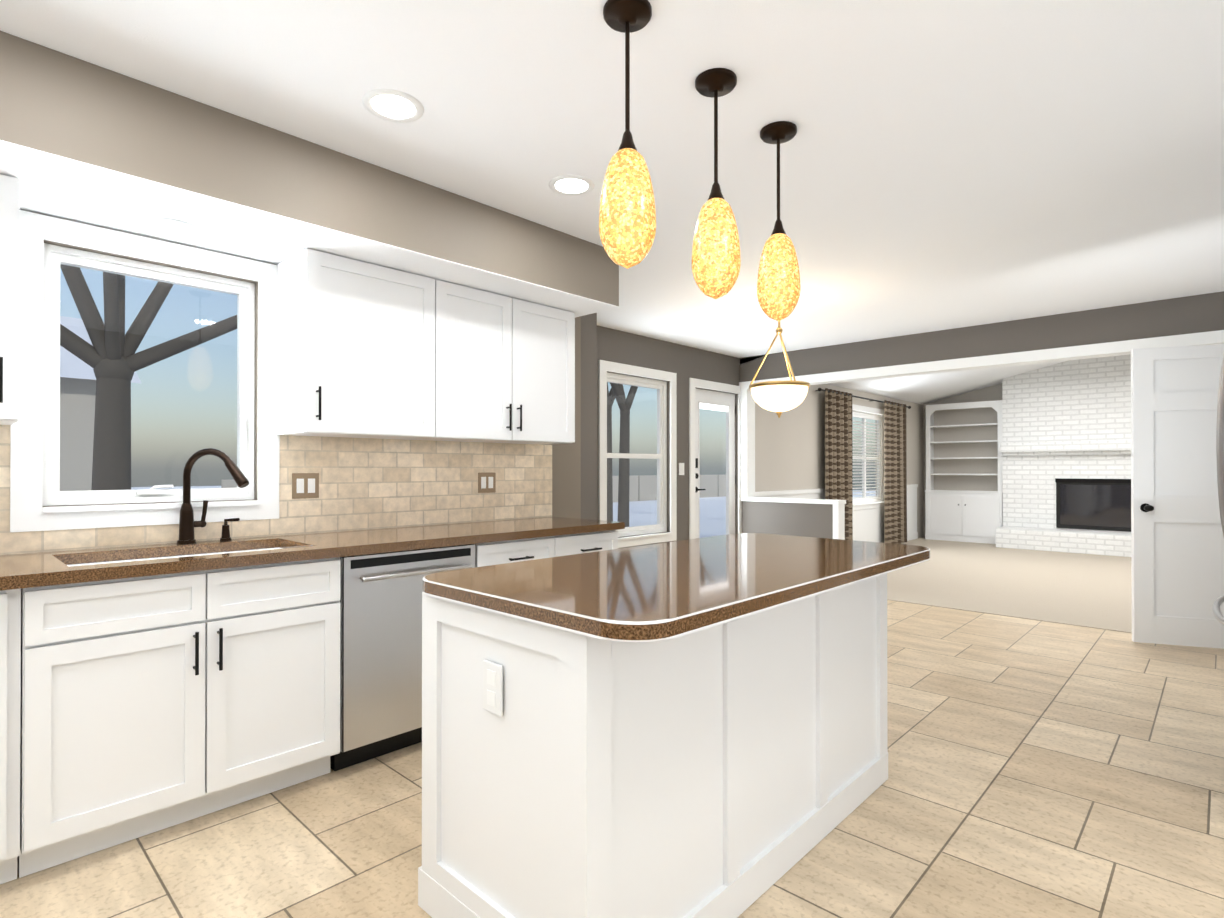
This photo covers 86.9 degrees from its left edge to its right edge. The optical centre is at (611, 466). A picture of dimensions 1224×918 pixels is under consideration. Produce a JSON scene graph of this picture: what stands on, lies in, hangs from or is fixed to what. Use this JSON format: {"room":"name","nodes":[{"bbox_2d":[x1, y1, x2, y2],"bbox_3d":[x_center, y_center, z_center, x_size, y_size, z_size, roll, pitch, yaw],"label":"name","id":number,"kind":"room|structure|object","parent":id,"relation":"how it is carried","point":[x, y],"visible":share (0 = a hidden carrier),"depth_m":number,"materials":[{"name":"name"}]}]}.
{"room":"kitchen","nodes":[
{"label":"kitchen","id":0,"kind":"room"},
{"bbox_2d":[0,209,580,554],"bbox_3d":[-1.995,-0.004,2.492,0.162,2.440,5.050,0,0,43],"label":"wall","id":1,"kind":"structure","parent":0,"point":[368,483],"depth_m":3.24,"materials":[{"name":"brown tile"}]},
{"bbox_2d":[0,174,19,424],"bbox_3d":[-2.313,-0.529,1.783,0.374,0.764,0.980,0,0,43],"label":"upper cabinet","id":2,"kind":"object","parent":1,"relation":"attached to","point":[9,291],"visible":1,"depth_m":2.02,"materials":[{"name":"white paint"}]},
{"bbox_2d":[10,210,279,531],"bbox_3d":[-1.839,-0.336,2.618,0.148,1.135,0.885,0,0,43],"label":"sink window","id":3,"kind":"structure","parent":1,"relation":"in","point":[55,257],"depth_m":2.50,"materials":[{"name":"white paint"}]},
{"bbox_2d":[136,418,244,494],"bbox_3d":[-1.749,-0.051,2.698,0.036,0.325,0.388,0,0,43],"label":"hardware piece","id":4,"kind":"object","parent":3,"relation":"attached to","point":[152,490],"visible":0.98,"depth_m":2.61,"materials":[{"name":"white plastic"}]},
{"bbox_2d":[292,473,318,498],"bbox_3d":[-1.414,0.088,2.981,0.006,0.116,0.120,0,0,43],"label":"outlet","id":5,"kind":"object","parent":1,"relation":"attached to","point":[305,485],"visible":1,"depth_m":2.98,"materials":[{"name":"brown plastic"}]},
{"bbox_2d":[277,248,574,444],"bbox_3d":[-0.849,-0.522,3.326,0.374,0.764,1.526,0,0,43],"label":"upper cabinet","id":6,"kind":"object","parent":1,"relation":"attached to","point":[366,350],"visible":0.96,"depth_m":3.03,"materials":[{"name":"white paint"}]},
{"bbox_2d":[478,472,495,492],"bbox_3d":[-0.719,0.091,3.714,0.006,0.116,0.120,0,0,43],"label":"outlet","id":7,"kind":"object","parent":1,"relation":"attached to","point":[486,482],"visible":1,"depth_m":3.71,"materials":[{"name":"brown plastic"}]},
{"bbox_2d":[0,31,618,317],"bbox_3d":[-1.769,-1.068,2.197,0.600,0.312,4.626,0,0,43],"label":"soffit","id":8,"kind":"structure","parent":0,"point":[82,141],"depth_m":2.34,"materials":[{"name":"brown"}]},
{"bbox_2d":[150,218,198,233],"bbox_3d":[-1.651,-0.907,2.439,0.156,0.008,0.156,0,0,43],"label":"recessed light","id":9,"kind":"object","parent":8,"relation":"attached to","point":[174,225],"visible":1,"depth_m":2.43,"materials":[{"name":"white"}]},
{"bbox_2d":[581,313,596,519],"bbox_3d":[-0.500,0.006,4.658,0.950,2.440,0.150,0,0,43],"label":"wall","id":10,"kind":"structure","parent":0,"point":[588,416],"depth_m":4.33,"materials":[{"name":"grey paint"}]},
{"bbox_2d":[0,600,1223,917],"bbox_3d":[0.271,1.246,2.487,5.050,0.060,8.170,0,0,43],"label":"floor","id":11,"kind":"structure","parent":0,"point":[1036,768],"depth_m":2.21,"materials":[{"name":"tile"}]},
{"bbox_2d":[0,517,624,883],"bbox_3d":[-1.349,0.761,2.589,0.634,0.906,3.485,0,0,43],"label":"base cabinet","id":12,"kind":"object","parent":11,"relation":"on","point":[147,689],"visible":0.67,"depth_m":2.12,"materials":[{"name":"white paint"}]},
{"bbox_2d":[176,448,248,543],"bbox_3d":[-1.590,0.117,2.580,0.246,0.381,0.214,0,0,43],"label":"bronze gooseneck faucet","id":13,"kind":"object","parent":12,"relation":"on","point":[187,523],"visible":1,"depth_m":2.57,"materials":[{"name":"brown metal"}]},
{"bbox_2d":[330,544,475,770],"bbox_3d":[-1.027,0.783,2.910,0.646,0.863,0.614,0,0,43],"label":"stainless steel dishwasher","id":14,"kind":"object","parent":11,"relation":"on","point":[380,654],"visible":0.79,"depth_m":2.63,"materials":[{"name":"silver metal"}]},
{"bbox_2d":[418,533,929,917],"bbox_3d":[0.339,0.758,2.121,0.845,0.908,1.730,0,0,43],"label":"kitchen island","id":15,"kind":"object","parent":11,"relation":"on","point":[694,728],"visible":1,"depth_m":1.64,"materials":[{"name":"white paint"}]},
{"bbox_2d":[1212,356,1223,624],"bbox_3d":[2.689,0.324,2.252,0.873,1.778,0.910,0,0,43],"label":"refrigerator","id":16,"kind":"object","parent":11,"relation":"on","point":[1218,602],"visible":1,"depth_m":2.50,"materials":[{"name":"silver metal"}]},
{"bbox_2d":[0,0,1223,357],"bbox_3d":[0.347,-1.254,2.578,5.050,0.060,8.390,0,0,43],"label":"ceiling","id":17,"kind":"structure","parent":0,"point":[948,164],"depth_m":2.30,"materials":[{"name":"white paint"}]},
{"bbox_2d":[362,89,423,122],"bbox_3d":[-0.742,-1.222,2.192,0.200,0.006,0.200,0,0,43],"label":"recessed light","id":18,"kind":"object","parent":17,"relation":"in","point":[391,105],"visible":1,"depth_m":2.18,"materials":[{"name":"white plastic"}]},
{"bbox_2d":[549,175,594,195],"bbox_3d":[-0.175,-1.219,2.804,0.200,0.006,0.200,0,0,43],"label":"recessed light","id":19,"kind":"object","parent":17,"relation":"in","point":[572,185],"visible":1,"depth_m":2.80,"materials":[{"name":"white plastic"}]},
{"bbox_2d":[599,0,655,268],"bbox_3d":[0.042,-0.879,1.736,0.154,0.694,0.154,0,0,43],"label":"pendant light","id":20,"kind":"object","parent":17,"relation":"hanging from","point":[627,221],"visible":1,"depth_m":1.69,"materials":[{"name":"yellow glass"}]},
{"bbox_2d":[692,68,740,298],"bbox_3d":[0.330,-0.878,2.048,0.154,0.694,0.154,0,0,43],"label":"pendant light","id":21,"kind":"object","parent":17,"relation":"hanging from","point":[716,260],"visible":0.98,"depth_m":2.00,"materials":[{"name":"yellow glass"}]},
{"bbox_2d":[757,121,800,320],"bbox_3d":[0.606,-0.877,2.351,0.154,0.694,0.154,0,0,43],"label":"pendant light","id":22,"kind":"object","parent":17,"relation":"hanging from","point":[778,287],"visible":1,"depth_m":2.30,"materials":[{"name":"yellow glass"}]},
{"bbox_2d":[749,321,809,417],"bbox_3d":[1.198,-0.781,4.628,0.426,0.864,0.426,0,0,43],"label":"chandelier","id":23,"kind":"object","parent":17,"relation":"hanging from","point":[778,397],"visible":0.92,"depth_m":4.50,"materials":[{"name":"white glass"}]},
{"bbox_2d":[597,325,922,548],"bbox_3d":[2.427,0.023,8.325,0.150,2.440,9.200,0,0,43],"label":"wall","id":24,"kind":"structure","parent":0,"point":[789,449],"depth_m":7.47,"materials":[{"name":"beige paint"}]},
{"bbox_2d":[598,360,676,547],"bbox_3d":[0.220,-0.098,5.949,0.148,1.630,1.065,0,0,43],"label":"window","id":25,"kind":"structure","parent":24,"relation":"in","point":[660,456],"depth_m":6.06,"materials":[{"name":"white paint"}]},
{"bbox_2d":[679,463,683,474],"bbox_3d":[0.690,0.024,6.375,0.010,0.120,0.080,0,0,43],"label":"light switch","id":26,"kind":"object","parent":24,"relation":"attached to","point":[681,468],"visible":1,"depth_m":6.37,"materials":[{"name":"white plastic"}]},
{"bbox_2d":[695,388,735,538],"bbox_3d":[1.091,0.212,6.843,0.100,2.024,0.805,0,0,43],"label":"patio door","id":27,"kind":"structure","parent":24,"relation":"in","point":[713,400],"depth_m":6.97,"materials":[{"name":"white paint"}]},
{"bbox_2d":[755,484,917,542],"bbox_3d":[3.421,0.769,9.238,0.029,0.944,5.478,0,0,43],"label":"trim","id":28,"kind":"structure","parent":24,"relation":"attached to","point":[868,525],"depth_m":9.72,"materials":[{"name":"white paint"}]},
{"bbox_2d":[815,388,910,543],"bbox_3d":[3.793,0.103,9.551,0.141,2.250,3.328,0,0,43],"label":"window curtains","id":29,"kind":"object","parent":24,"relation":"attached to","point":[838,447],"visible":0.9,"depth_m":9.08,"materials":[{"name":"brown fabric"}]},
{"bbox_2d":[852,404,883,510],"bbox_3d":[3.849,-0.131,9.775,0.148,1.530,1.450,0,0,43],"label":"room window","id":30,"kind":"structure","parent":24,"relation":"in","point":[864,498],"depth_m":9.81,"materials":[{"name":"white paint"}]},
{"bbox_2d":[689,330,1223,538],"bbox_3d":[2.634,0.145,5.454,4.300,2.171,1.090,0,0,43],"label":"door frame","id":31,"kind":"structure","parent":24,"relation":"attached to","point":[747,433],"depth_m":6.10,"materials":[{"name":"white paint"}]},
{"bbox_2d":[740,497,845,539],"bbox_3d":[1.877,0.786,6.803,1.139,0.900,0.170,0,0,43],"label":"wall","id":32,"kind":"structure","parent":0,"point":[820,518],"depth_m":6.70,"materials":[{"name":"grey paint"}]},
{"bbox_2d":[740,355,1064,404],"bbox_3d":[5.635,-1.790,7.392,6.100,1.402,6.150,0,0,43],"label":"ceiling","id":33,"kind":"structure","parent":0,"point":[923,389],"depth_m":9.81,"materials":[{"name":"white paint"}]},
{"bbox_2d":[923,383,1001,536],"bbox_3d":[7.754,-0.652,9.511,5.950,3.800,0.150,0,0,43],"label":"wall","id":34,"kind":"structure","parent":0,"point":[992,393],"depth_m":11.08,"materials":[{"name":"beige paint"}]},
{"bbox_2d":[740,291,1223,381],"bbox_3d":[3.567,-1.077,5.208,5.800,0.270,0.140,0,0,43],"label":"header beam","id":35,"kind":"structure","parent":0,"point":[1183,315],"depth_m":5.35,"materials":[{"name":"grey paint"}]},
{"bbox_2d":[887,537,1131,632],"bbox_3d":[5.607,1.265,7.349,6.100,0.066,6.230,0,0,43],"label":"floor","id":36,"kind":"structure","parent":0,"point":[1085,590],"depth_m":6.79,"materials":[{"name":"beige carpet"}]},
{"bbox_2d":[924,400,1002,543],"bbox_3d":[5.935,0.093,10.852,1.180,2.318,0.398,0,0,43],"label":"built-in bookcase","id":37,"kind":"object","parent":36,"relation":"on","point":[963,491],"visible":0.9,"depth_m":10.89,"materials":[{"name":"white paint"}]},
{"bbox_2d":[996,355,1130,556],"bbox_3d":[7.328,-0.629,9.225,3.074,3.748,0.847,0,0,43],"label":"brick fireplace","id":38,"kind":"object","parent":36,"relation":"on","point":[1065,447],"visible":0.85,"depth_m":9.64,"materials":[{"name":"white brick"}]},
{"bbox_2d":[1131,344,1223,648],"bbox_3d":[3.987,0.197,4.333,0.767,2.030,0.423,0,0,43],"label":"interior door","id":39,"kind":"structure","parent":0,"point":[1177,556],"depth_m":4.40,"materials":[{"name":"white paint"}]},
{"label":"outside","id":40,"kind":"structure","parent":0,"visible":0},
{"bbox_2d":[131,486,875,537],"bbox_3d":[-24.589,1.803,30.293,68.800,0.080,90.000,0,0,43],"label":"ground","id":41,"kind":"structure","parent":40,"point":[642,512],"depth_m":24.45,"materials":[{"name":"white"}]},
{"bbox_2d":[60,264,637,526],"bbox_3d":[-3.175,-3.451,15.423,28.556,10.392,12.622,0,0,-41],"label":"trees","id":42,"kind":"object","parent":41,"relation":"on","point":[120,365],"depth_m":8.92,"materials":[{"name":"grey plant"}]},
{"bbox_2d":[60,316,725,501],"bbox_3d":[-12.458,-1.957,30.312,15.800,7.500,52.300,0,0,43],"label":"house","id":43,"kind":"structure","parent":41,"relation":"on","point":[68,474],"depth_m":21.15,"materials":[{"name":"beige"}]}
]}

